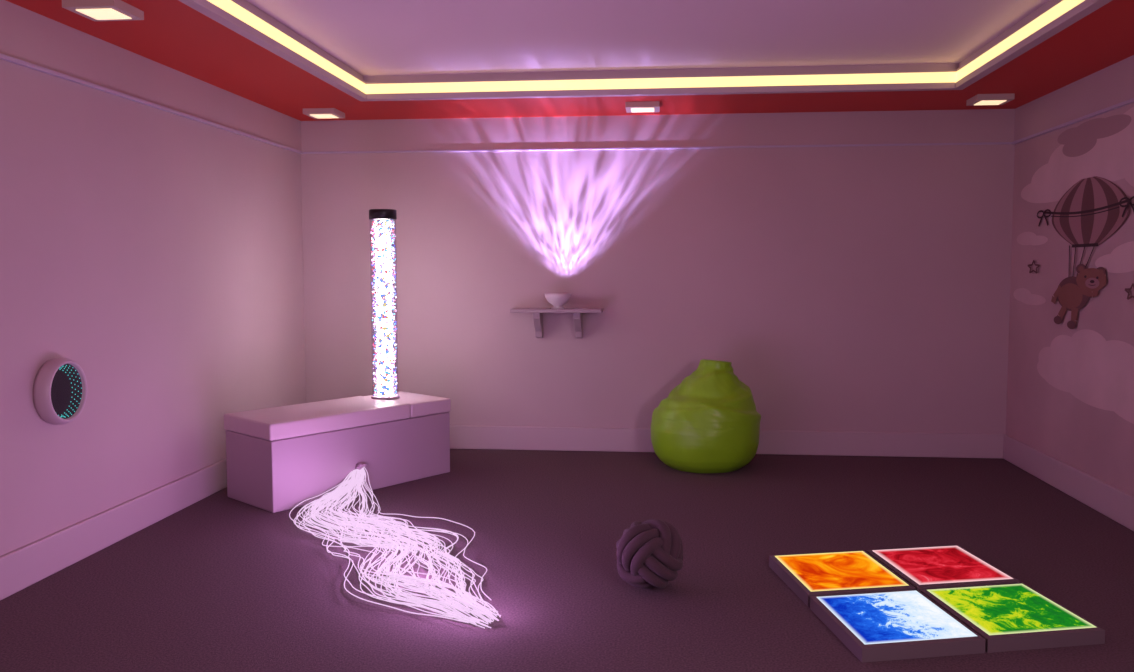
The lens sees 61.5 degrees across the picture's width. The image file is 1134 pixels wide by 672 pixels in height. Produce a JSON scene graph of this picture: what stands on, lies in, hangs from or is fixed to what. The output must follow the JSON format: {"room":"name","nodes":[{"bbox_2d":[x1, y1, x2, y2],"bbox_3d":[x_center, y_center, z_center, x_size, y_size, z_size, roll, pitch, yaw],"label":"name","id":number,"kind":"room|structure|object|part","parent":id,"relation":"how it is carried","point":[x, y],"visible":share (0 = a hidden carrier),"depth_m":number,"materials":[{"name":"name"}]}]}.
{"room":"sensory room","nodes":[
{"label":"sensory room","id":0,"kind":"room"},
{"bbox_2d":[0,59,305,555],"bbox_3d":[-2.729,-0.234,3.360,0.100,3.000,9.360,0,4,6],"label":"wall","id":1,"kind":"structure","parent":0,"point":[158,253],"depth_m":5.37,"materials":[{"name":"paint"}]},
{"bbox_2d":[33,358,86,424],"bbox_3d":[-2.504,0.274,4.723,0.081,0.330,0.330,0,4,6],"label":"mirror","id":2,"kind":"object","parent":1,"relation":"attached to","point":[60,384],"visible":1,"depth_m":4.67,"materials":[{"name":"pink plastic"}]},
{"bbox_2d":[0,459,226,600],"bbox_3d":[-2.667,1.166,3.440,0.025,0.195,9.335,0,4,6],"label":"baseboard","id":3,"kind":"structure","parent":1,"relation":"attached to","point":[20,568],"depth_m":5.10,"materials":[{"name":"grey paint"}]},
{"bbox_2d":[0,0,300,150],"bbox_3d":[-2.676,-1.326,3.277,0.010,0.260,9.360,0,4,6],"label":"trim","id":4,"kind":"structure","parent":1,"relation":"attached to","point":[26,35],"depth_m":5.35,"materials":[{"name":"paint"}]},
{"bbox_2d":[0,53,302,153],"bbox_3d":[-2.668,-1.194,3.285,0.024,0.020,9.360,0,4,6],"label":"trim","id":5,"kind":"structure","parent":1,"relation":"attached to","point":[2,56],"depth_m":5.34,"materials":[{"name":"purple paint"}]},
{"bbox_2d":[0,449,1133,671],"bbox_3d":[0.166,1.325,3.231,5.906,0.100,9.460,0,4,6],"label":"floor","id":6,"kind":"structure","parent":0,"point":[219,583],"depth_m":4.68,"materials":[{"name":"carpet"}]},
{"bbox_2d":[224,391,450,512],"bbox_3d":[-1.553,0.758,6.648,0.617,0.555,1.603,3,5,38],"label":"storage box","id":7,"kind":"object","parent":6,"relation":"on","point":[280,458],"visible":0.99,"depth_m":6.25,"materials":[{"name":"pink plastic"}]},
{"bbox_3d":[-1.677,0.544,6.477,0.617,0.105,1.205,3,5,38],"label":"lid","id":8,"kind":"part","parent":7,"relation":"part of","materials":[{"name":"grey plastic"}]},
{"bbox_2d":[369,209,399,399],"bbox_3d":[-1.335,-0.230,6.958,0.204,1.375,0.204,0,4,6],"label":"tube","id":9,"kind":"object","parent":7,"relation":"on","point":[384,300],"visible":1,"depth_m":6.92,"materials":[{"name":"plastic"}]},
{"bbox_3d":[-1.195,0.504,7.081,0.658,0.099,0.390,4,6,44],"label":"lid","id":10,"kind":"part","parent":7,"relation":"part of","materials":[{"name":"grey plastic"}]},
{"bbox_2d":[289,463,500,628],"bbox_3d":[-0.920,1.035,5.142,0.846,0.206,2.652,-2,5,-27],"label":"strands","id":11,"kind":"object","parent":6,"relation":"on","point":[346,486],"visible":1,"depth_m":4.93,"materials":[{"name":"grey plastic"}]},
{"bbox_2d":[615,519,684,589],"bbox_3d":[0.388,1.020,4.452,0.325,0.335,0.321,0,4,6],"label":"ball","id":12,"kind":"object","parent":6,"relation":"on","point":[650,552],"visible":1,"depth_m":4.35,"materials":[{"name":"grey fabric"}]},
{"bbox_2d":[651,359,760,472],"bbox_3d":[1.050,0.582,7.231,0.832,0.818,0.832,0,4,6],"label":"chair","id":13,"kind":"object","parent":6,"relation":"on","point":[709,422],"visible":1,"depth_m":6.94,"materials":[{"name":"green plastic"}]},
{"bbox_2d":[769,545,1104,662],"bbox_3d":[1.586,1.167,4.310,1.040,0.060,1.272,0,4,-5],"label":"tiles","id":14,"kind":"object","parent":6,"relation":"on","point":[906,624],"depth_m":4.09,"materials":[{"name":"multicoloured plastic"}]},
{"bbox_2d":[6,0,1133,120],"bbox_3d":[0.158,-1.544,2.978,5.706,0.210,9.360,0,4,6],"label":"ceiling","id":15,"kind":"structure","parent":0,"point":[371,37],"depth_m":5.68,"materials":[{"name":"red paint"}]},
{"bbox_2d":[62,0,143,20],"bbox_3d":[-2.153,-1.516,4.430,0.250,0.044,0.250,0,4,6],"label":"recessed light","id":16,"kind":"object","parent":15,"relation":"attached to","point":[94,10],"depth_m":4.38,"materials":[{"name":"white plastic"}]},
{"bbox_2d":[303,108,344,118],"bbox_3d":[-1.886,-1.726,7.401,0.250,0.044,0.250,0,4,6],"label":"recessed light","id":17,"kind":"object","parent":15,"relation":"attached to","point":[316,113],"depth_m":7.31,"materials":[{"name":"white plastic"}]},
{"bbox_2d":[625,101,659,112],"bbox_3d":[0.566,-1.709,7.127,0.250,0.044,0.250,0,4,6],"label":"recessed light","id":18,"kind":"object","parent":15,"relation":"attached to","point":[647,106],"depth_m":7.02,"materials":[{"name":"white plastic"}]},
{"bbox_2d":[178,0,1111,100],"bbox_3d":[0.229,-1.515,3.008,4.219,0.172,7.450,0,4,6],"label":"light","id":19,"kind":"object","parent":15,"relation":"attached to","point":[242,17],"visible":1,"depth_m":6.53,"materials":[{"name":"grey paint"}]},
{"bbox_2d":[966,93,1014,105],"bbox_3d":[3.032,-1.691,6.831,0.250,0.044,0.250,0,4,6],"label":"recessed light","id":20,"kind":"object","parent":15,"relation":"attached to","point":[979,99],"depth_m":6.74,"materials":[{"name":"white plastic"}]},
{"bbox_2d":[301,144,1014,433],"bbox_3d":[0.629,-0.549,7.767,5.906,3.000,0.100,0,4,6],"label":"wall","id":21,"kind":"structure","parent":0,"point":[850,288],"depth_m":7.69,"materials":[{"name":"paint"}]},
{"bbox_2d":[510,308,603,337],"bbox_3d":[-0.078,-0.097,7.688,0.730,0.249,0.259,0,4,6],"label":"wall shelf","id":22,"kind":"object","parent":21,"relation":"attached to","point":[537,312],"visible":0.99,"depth_m":7.62,"materials":[{"name":"grey paint"}]},
{"bbox_2d":[545,293,570,308],"bbox_3d":[-0.074,-0.281,7.660,0.216,0.120,0.216,0,4,6],"label":"bowl","id":23,"kind":"object","parent":22,"relation":"on","point":[557,300],"visible":1,"depth_m":7.59,"materials":[{"name":"white ceramic"}]},
{"bbox_2d":[303,142,1011,153],"bbox_3d":[0.622,-1.506,7.641,5.674,0.016,0.016,0,4,6],"label":"trim","id":24,"kind":"structure","parent":21,"relation":"attached to","point":[977,143],"depth_m":7.62,"materials":[{"name":"purple paint"}]},
{"bbox_2d":[301,109,1014,151],"bbox_3d":[0.623,-1.638,7.635,5.686,0.260,0.010,0,4,6],"label":"trim","id":25,"kind":"structure","parent":21,"relation":"attached to","point":[972,125],"depth_m":7.61,"materials":[{"name":"paint"}]},
{"bbox_2d":[450,425,1005,458],"bbox_3d":[0.625,0.854,7.803,5.706,0.195,0.025,0,4,6],"label":"baseboard","id":26,"kind":"structure","parent":21,"relation":"attached to","point":[776,442],"depth_m":7.68,"materials":[{"name":"grey paint"}]},
{"bbox_2d":[1006,103,1133,495],"bbox_3d":[3.041,-0.200,2.785,0.115,3.000,9.360,0,4,6],"label":"wall","id":27,"kind":"structure","parent":0,"point":[1099,443],"depth_m":6.24,"materials":[{"name":"paper"}]},
{"bbox_2d":[1003,435,1133,530],"bbox_3d":[2.986,1.199,2.877,0.025,0.195,9.335,0,4,6],"label":"baseboard","id":28,"kind":"structure","parent":27,"relation":"attached to","point":[1112,502],"depth_m":6.22,"materials":[{"name":"grey paint"}]},
{"bbox_2d":[1012,98,1133,144],"bbox_3d":[2.985,-1.161,2.722,0.024,0.020,9.360,0,4,6],"label":"trim","id":29,"kind":"structure","parent":27,"relation":"attached to","point":[1129,101],"depth_m":6.21,"materials":[{"name":"purple paint"}]},
{"bbox_2d":[1014,55,1133,140],"bbox_3d":[2.992,-1.293,2.712,0.010,0.260,9.360,0,4,6],"label":"trim","id":30,"kind":"structure","parent":27,"relation":"attached to","point":[1112,85],"depth_m":6.22,"materials":[{"name":"paint"}]}
]}

